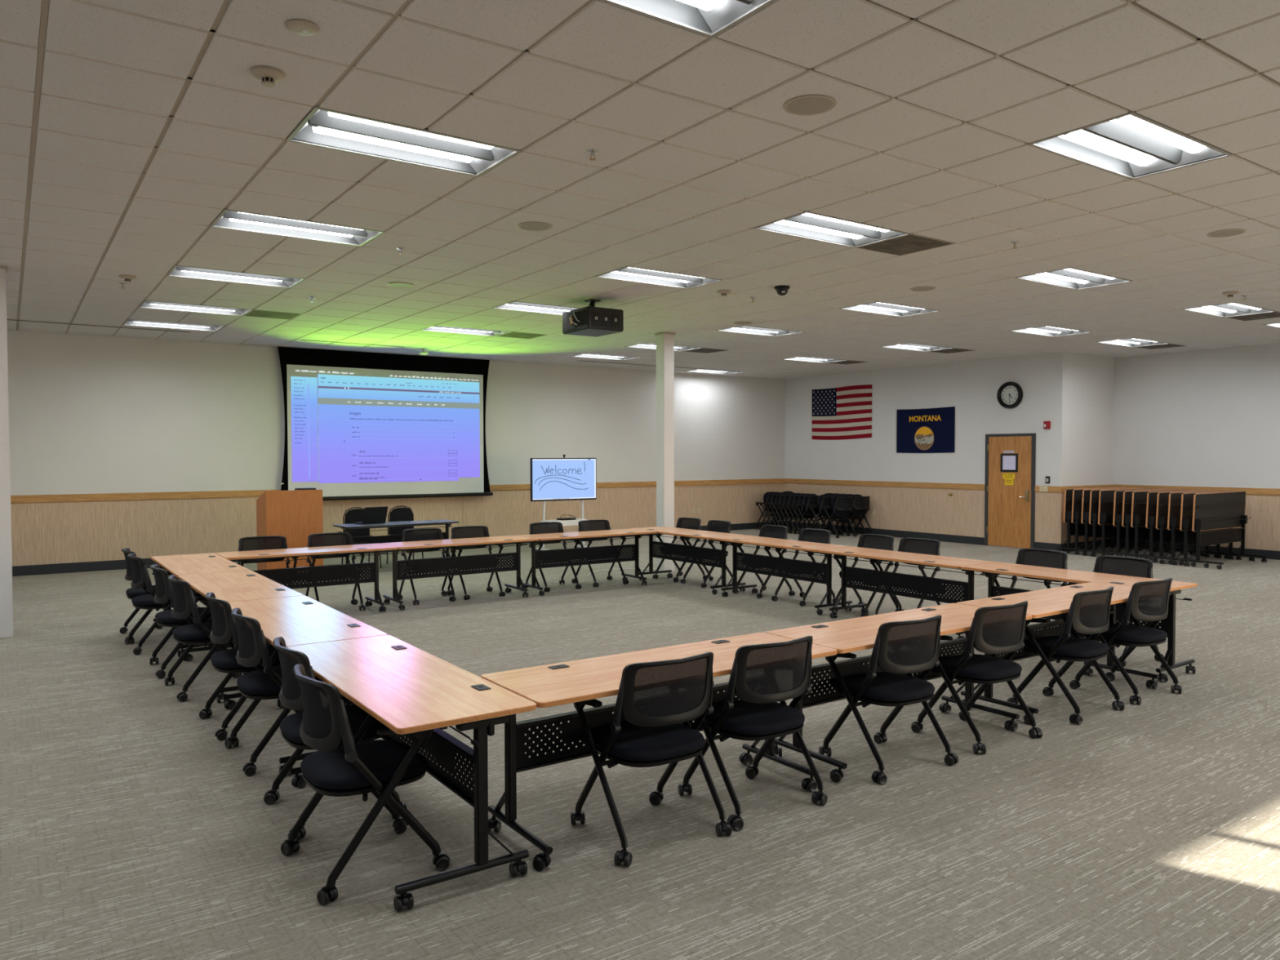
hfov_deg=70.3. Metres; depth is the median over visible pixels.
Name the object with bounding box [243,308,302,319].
ceiling vent
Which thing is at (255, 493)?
trim
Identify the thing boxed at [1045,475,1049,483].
card reader
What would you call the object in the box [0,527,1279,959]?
floor
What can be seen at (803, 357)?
ceiling light
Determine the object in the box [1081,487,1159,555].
table
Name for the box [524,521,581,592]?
chair
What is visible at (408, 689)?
table
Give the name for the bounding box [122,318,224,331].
ceiling light
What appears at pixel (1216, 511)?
table
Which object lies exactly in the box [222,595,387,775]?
table
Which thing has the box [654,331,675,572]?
support column
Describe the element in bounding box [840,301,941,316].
ceiling light
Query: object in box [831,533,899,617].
chair
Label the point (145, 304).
ceiling light
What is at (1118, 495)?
table
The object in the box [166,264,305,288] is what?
ceiling light
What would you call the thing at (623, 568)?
cable
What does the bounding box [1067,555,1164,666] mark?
chair
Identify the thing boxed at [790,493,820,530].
chair
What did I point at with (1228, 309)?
ceiling light
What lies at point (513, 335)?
ceiling vent
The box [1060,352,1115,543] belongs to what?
wall
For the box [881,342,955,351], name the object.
ceiling light
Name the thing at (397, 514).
office chair
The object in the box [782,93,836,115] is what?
ceiling speaker
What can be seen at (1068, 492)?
table
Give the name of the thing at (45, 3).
grid
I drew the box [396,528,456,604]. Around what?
chair
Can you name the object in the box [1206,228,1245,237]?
ceiling speaker
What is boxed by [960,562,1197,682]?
table
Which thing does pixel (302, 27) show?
sensor
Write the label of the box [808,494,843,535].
chair
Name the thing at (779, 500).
chair
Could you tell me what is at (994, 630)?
chair
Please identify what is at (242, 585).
table
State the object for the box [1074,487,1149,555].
table
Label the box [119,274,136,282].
smoke detector
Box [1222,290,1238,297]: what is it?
smoke detector
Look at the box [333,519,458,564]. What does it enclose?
head table
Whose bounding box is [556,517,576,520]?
player
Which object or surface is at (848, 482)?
trim
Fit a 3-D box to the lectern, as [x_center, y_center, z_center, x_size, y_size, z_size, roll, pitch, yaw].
[-5.046,0.786,13.088,0.770,1.295,0.600,-1,2,-35]
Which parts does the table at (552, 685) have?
post, panel rail, modesty panel, post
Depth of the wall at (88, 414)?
15.23 m
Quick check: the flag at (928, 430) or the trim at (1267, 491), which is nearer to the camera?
the trim at (1267, 491)
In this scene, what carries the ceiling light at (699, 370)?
attached to the ceiling
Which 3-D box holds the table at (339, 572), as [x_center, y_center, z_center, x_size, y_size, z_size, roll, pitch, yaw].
[-3.714,1.143,10.087,1.900,0.739,0.610,-1,2,-35]
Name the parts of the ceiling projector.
connector panel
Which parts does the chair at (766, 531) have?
leg, leg, leg, backrest frame, leg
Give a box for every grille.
[389,283,412,287]
[520,222,550,230]
[734,321,751,324]
[786,97,832,114]
[1209,230,1243,236]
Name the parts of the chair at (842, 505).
leg, leg, seat, leg, backrest frame, leg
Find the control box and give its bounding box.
[294,487,315,489]
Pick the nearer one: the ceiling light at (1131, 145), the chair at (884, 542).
the ceiling light at (1131, 145)
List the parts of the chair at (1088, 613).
armrest, leg, leg, seat, leg, leg, backrest frame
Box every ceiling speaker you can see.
[387,281,413,287]
[517,221,552,231]
[733,320,753,324]
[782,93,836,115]
[909,286,935,291]
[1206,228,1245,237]
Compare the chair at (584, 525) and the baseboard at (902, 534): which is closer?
the chair at (584, 525)
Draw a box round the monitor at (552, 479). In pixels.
[529,454,596,551]
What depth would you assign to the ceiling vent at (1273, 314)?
12.30 m
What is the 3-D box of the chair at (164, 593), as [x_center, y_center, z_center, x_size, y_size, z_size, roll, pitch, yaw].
[-3.804,1.145,7.655,0.577,0.870,0.645,-1,2,-35]
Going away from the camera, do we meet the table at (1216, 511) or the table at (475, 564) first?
the table at (475, 564)
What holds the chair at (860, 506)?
on the floor
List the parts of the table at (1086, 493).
post, modesty panel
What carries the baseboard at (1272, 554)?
attached to the wall at (1211, 418)
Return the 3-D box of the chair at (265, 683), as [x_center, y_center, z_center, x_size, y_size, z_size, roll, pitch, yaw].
[-2.137,1.203,5.443,0.578,0.870,0.642,-1,2,-35]
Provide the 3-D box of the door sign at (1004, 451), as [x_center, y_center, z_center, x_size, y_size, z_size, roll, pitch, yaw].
[7.057,-0.540,17.378,0.005,0.040,0.220,-1,2,-35]
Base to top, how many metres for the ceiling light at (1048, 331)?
0.114 m
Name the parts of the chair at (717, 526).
leg, leg, leg, backrest frame, leg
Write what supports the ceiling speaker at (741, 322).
attached to the ceiling
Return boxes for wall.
[7,317,784,566]
[784,352,1067,548]
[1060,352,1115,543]
[1112,343,1279,551]
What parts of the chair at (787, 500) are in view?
leg, seat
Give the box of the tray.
[540,518,586,525]
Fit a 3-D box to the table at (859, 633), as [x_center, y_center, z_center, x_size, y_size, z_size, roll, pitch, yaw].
[1.619,1.257,5.646,1.900,0.739,0.610,-1,2,-35]
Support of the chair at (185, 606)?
on the floor
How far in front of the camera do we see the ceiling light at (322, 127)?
5.48 m
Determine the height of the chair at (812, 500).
0.907 m
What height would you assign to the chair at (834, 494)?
0.907 m
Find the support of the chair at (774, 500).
on the floor
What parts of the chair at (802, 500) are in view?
leg, leg, seat, backrest frame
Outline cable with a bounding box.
[587,568,656,577]
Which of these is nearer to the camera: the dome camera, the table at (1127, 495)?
the dome camera
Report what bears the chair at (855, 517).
on the floor
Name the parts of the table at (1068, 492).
post, modesty panel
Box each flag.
[811,384,871,439]
[895,406,955,453]
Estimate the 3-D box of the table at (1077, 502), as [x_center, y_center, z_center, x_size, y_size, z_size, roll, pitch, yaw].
[8.512,0.732,16.582,1.824,1.165,0.575,-1,2,-35]
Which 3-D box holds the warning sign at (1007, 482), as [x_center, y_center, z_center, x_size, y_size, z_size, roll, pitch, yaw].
[7.064,0.037,17.386,0.005,0.115,0.180,-1,2,-35]
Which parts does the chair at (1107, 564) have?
backrest frame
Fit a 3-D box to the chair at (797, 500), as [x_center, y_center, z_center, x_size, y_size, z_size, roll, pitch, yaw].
[3.669,0.755,20.708,0.640,0.907,0.574,-1,2,-35]
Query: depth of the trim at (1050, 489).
16.70 m
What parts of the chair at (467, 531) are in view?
leg, leg, backrest frame, leg, leg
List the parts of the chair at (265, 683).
backrest frame, leg, seat, leg, leg, leg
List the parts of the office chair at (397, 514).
frame, backrest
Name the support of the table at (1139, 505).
on the floor
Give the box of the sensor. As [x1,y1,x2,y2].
[284,18,319,35]
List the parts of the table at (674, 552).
post, panel rail, modesty panel, release rod, post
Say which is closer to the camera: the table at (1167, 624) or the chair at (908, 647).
the chair at (908, 647)
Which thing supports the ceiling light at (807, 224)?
attached to the ceiling
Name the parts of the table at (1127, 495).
post, modesty panel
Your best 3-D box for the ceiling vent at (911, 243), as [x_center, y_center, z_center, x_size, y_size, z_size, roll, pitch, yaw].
[2.348,-2.084,8.049,0.610,0.014,0.610,-1,2,-35]
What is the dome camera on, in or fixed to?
attached to the ceiling
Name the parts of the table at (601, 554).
post, panel rail, modesty panel, release rod, post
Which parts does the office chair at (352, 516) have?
frame, backrest, seat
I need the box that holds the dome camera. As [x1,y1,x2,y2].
[774,284,790,295]
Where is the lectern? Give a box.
[256,489,323,572]
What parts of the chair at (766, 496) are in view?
leg, leg, seat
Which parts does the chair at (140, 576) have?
backrest frame, seat, leg, leg, leg, leg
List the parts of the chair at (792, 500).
leg, seat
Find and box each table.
[150,552,250,657]
[177,570,303,702]
[215,543,397,611]
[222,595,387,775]
[286,635,536,911]
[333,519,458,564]
[382,535,538,610]
[480,632,836,871]
[520,528,656,595]
[631,526,746,595]
[711,535,852,615]
[764,603,1031,782]
[817,546,995,638]
[956,582,1159,724]
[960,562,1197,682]
[1057,486,1134,552]
[1064,487,1142,553]
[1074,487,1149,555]
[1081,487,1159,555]
[1090,488,1168,556]
[1105,488,1183,557]
[1114,488,1193,559]
[1123,488,1204,562]
[1137,488,1217,564]
[1147,489,1228,565]
[1159,489,1241,566]
[1171,490,1254,568]
[1183,490,1267,569]
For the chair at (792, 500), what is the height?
0.907 m
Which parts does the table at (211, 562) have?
panel rail, modesty panel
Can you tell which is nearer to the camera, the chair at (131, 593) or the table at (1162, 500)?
the chair at (131, 593)
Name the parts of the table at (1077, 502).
post, modesty panel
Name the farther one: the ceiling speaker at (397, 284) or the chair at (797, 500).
the chair at (797, 500)
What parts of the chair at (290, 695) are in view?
backrest frame, leg, seat, leg, leg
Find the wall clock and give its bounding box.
[996,382,1022,408]
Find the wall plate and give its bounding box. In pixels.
[1039,485,1047,491]
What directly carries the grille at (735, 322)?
attached to the ceiling speaker at (741, 322)
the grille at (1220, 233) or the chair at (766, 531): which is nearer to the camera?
the grille at (1220, 233)
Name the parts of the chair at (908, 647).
armrest, leg, leg, seat, leg, backrest frame, leg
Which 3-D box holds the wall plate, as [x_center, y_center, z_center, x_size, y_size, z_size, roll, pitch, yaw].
[7.466,0.165,16.804,0.008,0.100,0.160,-1,2,-35]
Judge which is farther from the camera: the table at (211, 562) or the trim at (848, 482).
the trim at (848, 482)
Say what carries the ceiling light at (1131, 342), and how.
attached to the ceiling
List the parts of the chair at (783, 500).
leg, seat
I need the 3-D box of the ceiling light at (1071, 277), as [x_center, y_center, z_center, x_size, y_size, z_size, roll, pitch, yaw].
[4.598,-2.180,9.617,1.225,0.114,0.616,-1,2,-35]
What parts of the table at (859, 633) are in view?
post, modesty panel, panel rail, post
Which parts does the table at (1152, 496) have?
post, modesty panel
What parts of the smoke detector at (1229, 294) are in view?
plate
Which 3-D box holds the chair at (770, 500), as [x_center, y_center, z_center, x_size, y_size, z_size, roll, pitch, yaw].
[3.171,0.737,21.421,0.640,0.907,0.574,-1,2,-36]
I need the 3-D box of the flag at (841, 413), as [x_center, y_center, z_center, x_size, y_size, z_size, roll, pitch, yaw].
[4.608,-1.535,20.881,0.014,1.216,1.850,-1,2,-35]
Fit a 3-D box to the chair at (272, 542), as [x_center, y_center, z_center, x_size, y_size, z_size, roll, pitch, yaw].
[-4.148,1.079,10.090,0.649,0.870,0.574,-1,2,-33]
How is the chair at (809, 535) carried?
on the floor
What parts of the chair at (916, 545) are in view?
leg, leg, backrest frame, leg, leg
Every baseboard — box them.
[12,520,784,576]
[785,521,984,545]
[1034,542,1061,551]
[1061,538,1112,551]
[1112,538,1279,559]
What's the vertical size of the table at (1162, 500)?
1.165 m
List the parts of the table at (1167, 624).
post, release rod, panel rail, modesty panel, post, release lever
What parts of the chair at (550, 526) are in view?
leg, leg, backrest frame, leg, leg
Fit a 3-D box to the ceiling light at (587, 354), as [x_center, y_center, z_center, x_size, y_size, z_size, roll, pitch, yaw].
[-0.634,-2.378,17.113,1.225,0.114,0.616,-1,2,-35]
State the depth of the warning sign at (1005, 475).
17.38 m
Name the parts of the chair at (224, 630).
backrest frame, leg, seat, leg, leg, leg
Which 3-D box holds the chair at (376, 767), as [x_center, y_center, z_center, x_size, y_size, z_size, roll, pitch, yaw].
[-1.209,1.242,3.971,0.571,0.870,0.639,-1,2,-36]
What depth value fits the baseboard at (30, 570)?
14.03 m
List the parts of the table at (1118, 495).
post, modesty panel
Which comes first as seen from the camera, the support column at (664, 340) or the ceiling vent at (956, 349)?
the support column at (664, 340)
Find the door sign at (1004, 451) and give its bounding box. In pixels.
[1003,450,1013,453]
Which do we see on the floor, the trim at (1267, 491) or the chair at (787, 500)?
the chair at (787, 500)
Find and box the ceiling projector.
[562,298,623,337]
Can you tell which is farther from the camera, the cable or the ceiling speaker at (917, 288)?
the cable
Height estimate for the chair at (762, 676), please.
0.870 m
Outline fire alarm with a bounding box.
[1043,421,1050,428]
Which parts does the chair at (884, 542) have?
leg, leg, seat, backrest frame, leg, leg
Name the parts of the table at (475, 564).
post, release rod, panel rail, modesty panel, post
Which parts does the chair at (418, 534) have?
leg, leg, backrest frame, leg, leg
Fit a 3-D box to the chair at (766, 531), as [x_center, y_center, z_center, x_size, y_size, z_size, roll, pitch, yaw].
[1.572,1.028,11.604,0.579,0.870,0.642,-1,2,-33]
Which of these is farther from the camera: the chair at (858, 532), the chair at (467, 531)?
the chair at (858, 532)
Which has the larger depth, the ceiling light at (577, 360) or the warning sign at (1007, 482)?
the ceiling light at (577, 360)
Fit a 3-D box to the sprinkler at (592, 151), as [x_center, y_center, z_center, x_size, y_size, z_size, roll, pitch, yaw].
[-0.288,-1.978,5.529,0.072,0.055,0.072,-1,2,-35]
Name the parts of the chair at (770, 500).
leg, leg, seat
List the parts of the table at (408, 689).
panel rail, modesty panel, release rod, release lever, post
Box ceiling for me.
[0,0,1279,379]
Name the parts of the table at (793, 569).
post, panel rail, modesty panel, release rod, post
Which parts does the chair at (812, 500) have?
leg, leg, seat, backrest frame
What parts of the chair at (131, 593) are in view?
backrest frame, leg, seat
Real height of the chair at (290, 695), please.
0.870 m
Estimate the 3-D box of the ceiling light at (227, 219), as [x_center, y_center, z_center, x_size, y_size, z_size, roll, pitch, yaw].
[-2.796,-2.108,7.432,1.225,0.114,0.616,-1,2,-35]
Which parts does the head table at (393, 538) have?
post, release rod, panel rail, modesty panel, post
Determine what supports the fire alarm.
attached to the wall at (971, 387)
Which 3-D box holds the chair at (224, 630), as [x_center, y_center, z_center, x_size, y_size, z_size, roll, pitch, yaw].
[-2.593,1.187,6.077,0.575,0.870,0.640,-1,2,-35]
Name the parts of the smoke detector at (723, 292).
plate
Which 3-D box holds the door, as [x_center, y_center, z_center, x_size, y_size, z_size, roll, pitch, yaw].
[7.061,0.205,17.382,0.101,2.180,1.050,-1,2,-35]
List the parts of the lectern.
panel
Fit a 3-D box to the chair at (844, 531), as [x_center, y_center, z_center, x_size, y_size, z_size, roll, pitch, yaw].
[4.316,0.752,20.794,0.640,0.907,0.574,-1,2,-35]
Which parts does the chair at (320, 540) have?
leg, leg, backrest frame, leg, leg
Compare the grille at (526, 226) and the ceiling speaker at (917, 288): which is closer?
the grille at (526, 226)
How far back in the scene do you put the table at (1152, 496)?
15.00 m
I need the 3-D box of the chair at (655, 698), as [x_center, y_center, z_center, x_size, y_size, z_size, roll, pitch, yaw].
[0.022,1.231,4.298,0.642,0.870,0.578,-1,2,-34]
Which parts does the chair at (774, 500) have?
leg, seat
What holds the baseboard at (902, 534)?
attached to the wall at (971, 387)
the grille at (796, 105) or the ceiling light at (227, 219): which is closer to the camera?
the grille at (796, 105)
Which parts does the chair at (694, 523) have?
leg, leg, leg, backrest frame, leg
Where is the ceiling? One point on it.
(114, 72)
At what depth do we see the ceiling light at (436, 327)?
13.67 m
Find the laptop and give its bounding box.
[353,506,387,524]
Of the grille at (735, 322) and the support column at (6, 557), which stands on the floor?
the support column at (6, 557)
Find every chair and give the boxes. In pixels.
[119,547,168,638]
[124,553,199,655]
[149,564,217,679]
[164,574,246,702]
[199,592,298,740]
[224,608,323,776]
[237,535,298,589]
[263,636,406,840]
[280,663,449,906]
[305,532,365,610]
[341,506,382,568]
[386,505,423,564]
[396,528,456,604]
[446,525,505,599]
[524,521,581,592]
[570,651,732,866]
[571,519,628,586]
[653,517,706,582]
[678,635,826,831]
[680,520,733,587]
[732,524,795,598]
[755,491,786,529]
[758,492,791,529]
[763,492,795,530]
[768,492,798,531]
[771,528,837,606]
[772,491,804,527]
[772,492,802,529]
[776,493,805,533]
[781,493,812,533]
[785,493,817,534]
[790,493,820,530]
[795,493,826,531]
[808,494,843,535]
[813,493,846,533]
[818,614,958,785]
[819,493,853,534]
[822,494,857,537]
[826,493,860,534]
[831,493,866,536]
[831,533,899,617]
[838,493,874,536]
[875,537,940,614]
[911,600,1042,754]
[994,548,1067,619]
[1007,586,1124,724]
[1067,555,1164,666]
[1069,577,1182,705]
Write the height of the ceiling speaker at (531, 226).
0.010 m
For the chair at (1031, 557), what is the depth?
8.73 m
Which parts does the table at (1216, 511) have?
post, modesty panel, panel rail, release rod, post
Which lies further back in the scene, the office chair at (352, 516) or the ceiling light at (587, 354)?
the ceiling light at (587, 354)
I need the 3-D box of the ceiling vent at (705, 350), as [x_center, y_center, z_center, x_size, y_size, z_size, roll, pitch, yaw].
[1.162,-2.304,16.139,0.610,0.014,0.610,-1,2,-35]
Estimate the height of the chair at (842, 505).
0.907 m
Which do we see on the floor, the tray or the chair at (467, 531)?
the chair at (467, 531)
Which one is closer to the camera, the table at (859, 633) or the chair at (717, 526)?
the table at (859, 633)
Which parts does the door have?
vision panel, vision panel frame, lock plate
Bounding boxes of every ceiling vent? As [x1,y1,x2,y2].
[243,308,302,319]
[300,339,404,346]
[495,331,546,338]
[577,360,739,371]
[683,347,727,353]
[826,360,869,364]
[855,232,955,256]
[926,347,974,353]
[1134,342,1187,349]
[1226,311,1279,320]
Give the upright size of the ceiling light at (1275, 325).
0.114 m
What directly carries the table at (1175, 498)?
on the floor
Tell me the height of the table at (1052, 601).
0.739 m
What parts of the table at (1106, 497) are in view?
post, panel rail, modesty panel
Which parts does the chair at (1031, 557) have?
leg, leg, backrest frame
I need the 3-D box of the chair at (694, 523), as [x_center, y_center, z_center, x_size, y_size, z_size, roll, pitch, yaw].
[0.568,0.990,13.048,0.574,0.870,0.640,-1,2,-37]
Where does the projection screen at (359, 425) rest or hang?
hanging from the ceiling
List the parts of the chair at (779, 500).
leg, seat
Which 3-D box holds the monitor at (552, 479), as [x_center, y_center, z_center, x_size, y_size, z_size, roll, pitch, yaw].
[-1.383,0.431,16.611,1.370,1.799,0.680,-1,2,-35]
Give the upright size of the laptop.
0.265 m
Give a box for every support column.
[0,265,13,638]
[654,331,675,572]
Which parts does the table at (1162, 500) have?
post, modesty panel, post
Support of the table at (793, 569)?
on the floor
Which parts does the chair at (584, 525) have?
leg, leg, backrest frame, leg, leg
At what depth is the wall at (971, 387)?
18.72 m
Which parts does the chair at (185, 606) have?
backrest frame, leg, seat, leg, armrest, leg, leg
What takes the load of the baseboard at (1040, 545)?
attached to the wall at (971, 387)
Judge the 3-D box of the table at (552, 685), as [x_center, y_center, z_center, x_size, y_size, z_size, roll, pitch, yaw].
[0.119,1.288,4.600,1.900,0.739,0.610,-1,2,-35]
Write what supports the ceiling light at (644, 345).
attached to the ceiling
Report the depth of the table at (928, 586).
9.32 m
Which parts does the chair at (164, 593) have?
backrest frame, leg, seat, leg, leg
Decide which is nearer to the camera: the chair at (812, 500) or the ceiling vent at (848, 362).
the ceiling vent at (848, 362)
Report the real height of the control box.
0.045 m
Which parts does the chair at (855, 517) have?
leg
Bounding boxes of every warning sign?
[1003,473,1014,479]
[1004,479,1013,484]
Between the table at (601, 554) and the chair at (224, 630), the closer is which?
the chair at (224, 630)
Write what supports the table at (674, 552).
on the floor
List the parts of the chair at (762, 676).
leg, leg, seat, backrest frame, leg, leg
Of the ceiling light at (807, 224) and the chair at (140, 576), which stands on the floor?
the chair at (140, 576)
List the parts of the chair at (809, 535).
leg, leg, leg, backrest frame, leg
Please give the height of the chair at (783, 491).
0.907 m
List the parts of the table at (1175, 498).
post, modesty panel, post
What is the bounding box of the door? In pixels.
[984,433,1035,548]
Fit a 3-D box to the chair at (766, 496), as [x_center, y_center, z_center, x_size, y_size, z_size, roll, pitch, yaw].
[3.091,0.734,21.536,0.640,0.907,0.574,-1,2,-34]
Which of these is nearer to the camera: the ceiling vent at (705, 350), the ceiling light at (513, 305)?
the ceiling light at (513, 305)
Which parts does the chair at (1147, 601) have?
leg, leg, seat, leg, leg, backrest frame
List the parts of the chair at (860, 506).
leg, seat, leg, backrest frame, leg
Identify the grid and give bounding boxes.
[16,0,1274,348]
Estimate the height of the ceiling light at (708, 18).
0.114 m
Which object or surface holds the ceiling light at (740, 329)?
attached to the ceiling
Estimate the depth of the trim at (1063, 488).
16.93 m
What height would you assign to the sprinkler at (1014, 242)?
0.055 m
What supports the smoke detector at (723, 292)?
attached to the ceiling
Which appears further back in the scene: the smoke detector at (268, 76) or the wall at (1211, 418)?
the wall at (1211, 418)
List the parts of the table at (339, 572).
release rod, panel rail, modesty panel, post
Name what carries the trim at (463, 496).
attached to the wall at (88, 414)
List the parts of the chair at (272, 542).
backrest frame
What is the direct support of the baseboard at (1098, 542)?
attached to the wall at (1091, 380)
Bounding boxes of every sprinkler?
[395,247,404,254]
[586,148,598,160]
[1010,240,1018,248]
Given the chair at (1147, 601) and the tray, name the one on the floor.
the chair at (1147, 601)
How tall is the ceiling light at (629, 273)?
0.114 m
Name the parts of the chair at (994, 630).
leg, armrest, leg, seat, leg, backrest frame, leg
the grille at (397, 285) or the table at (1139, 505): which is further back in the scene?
the table at (1139, 505)
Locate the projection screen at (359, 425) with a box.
[277,346,493,500]
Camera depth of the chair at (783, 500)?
20.89 m
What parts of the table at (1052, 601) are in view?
post, modesty panel, panel rail, post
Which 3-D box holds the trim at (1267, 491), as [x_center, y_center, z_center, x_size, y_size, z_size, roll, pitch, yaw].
[12.507,0.270,12.790,0.024,0.115,11.646,-1,2,-35]
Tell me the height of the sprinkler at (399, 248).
0.055 m
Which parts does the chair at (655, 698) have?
armrest, leg, leg, seat, backrest frame, leg, leg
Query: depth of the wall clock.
17.31 m
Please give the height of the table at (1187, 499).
1.165 m
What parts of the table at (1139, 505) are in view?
post, modesty panel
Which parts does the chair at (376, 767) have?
backrest frame, leg, armrest, seat, leg, leg, armrest, leg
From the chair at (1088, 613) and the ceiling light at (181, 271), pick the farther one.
the ceiling light at (181, 271)
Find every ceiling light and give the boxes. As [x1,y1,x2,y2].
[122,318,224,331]
[137,299,253,315]
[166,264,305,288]
[209,208,384,246]
[285,105,521,176]
[419,324,512,336]
[491,300,580,315]
[569,352,642,359]
[594,266,723,288]
[599,0,776,38]
[624,342,701,351]
[685,368,743,373]
[715,324,804,336]
[752,210,911,248]
[783,355,847,363]
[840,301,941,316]
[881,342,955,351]
[1009,325,1091,337]
[1013,266,1133,289]
[1026,111,1232,179]
[1097,337,1170,346]
[1181,302,1276,317]
[1262,322,1279,328]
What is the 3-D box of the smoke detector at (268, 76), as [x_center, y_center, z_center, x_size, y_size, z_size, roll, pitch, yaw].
[-1.798,-1.939,4.391,0.158,0.064,0.158,-1,2,-35]
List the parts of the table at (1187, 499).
post, modesty panel, post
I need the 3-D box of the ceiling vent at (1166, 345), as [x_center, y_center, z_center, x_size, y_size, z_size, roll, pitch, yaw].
[8.952,-2.303,15.627,0.610,0.014,0.610,-1,2,-35]
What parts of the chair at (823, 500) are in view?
leg, leg, seat, backrest frame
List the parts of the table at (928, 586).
post, modesty panel, panel rail, release rod, post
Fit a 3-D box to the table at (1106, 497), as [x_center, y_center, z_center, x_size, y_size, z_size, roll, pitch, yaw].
[8.757,0.744,16.131,1.824,1.165,0.575,-1,2,-35]
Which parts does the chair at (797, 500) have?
leg, leg, seat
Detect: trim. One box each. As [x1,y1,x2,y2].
[10,478,784,503]
[462,496,463,526]
[784,478,984,489]
[1035,485,1061,493]
[1060,484,1114,493]
[1114,484,1279,495]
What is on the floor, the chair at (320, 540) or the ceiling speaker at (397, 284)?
the chair at (320, 540)
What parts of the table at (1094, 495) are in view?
post, modesty panel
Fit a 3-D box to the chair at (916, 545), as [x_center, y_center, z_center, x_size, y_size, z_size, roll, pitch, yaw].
[2.886,1.077,9.729,0.576,0.870,0.636,-1,2,-37]
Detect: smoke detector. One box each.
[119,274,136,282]
[250,65,285,87]
[716,289,730,296]
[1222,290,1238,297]
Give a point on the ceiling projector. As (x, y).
(590, 320)
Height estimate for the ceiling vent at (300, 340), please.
0.010 m

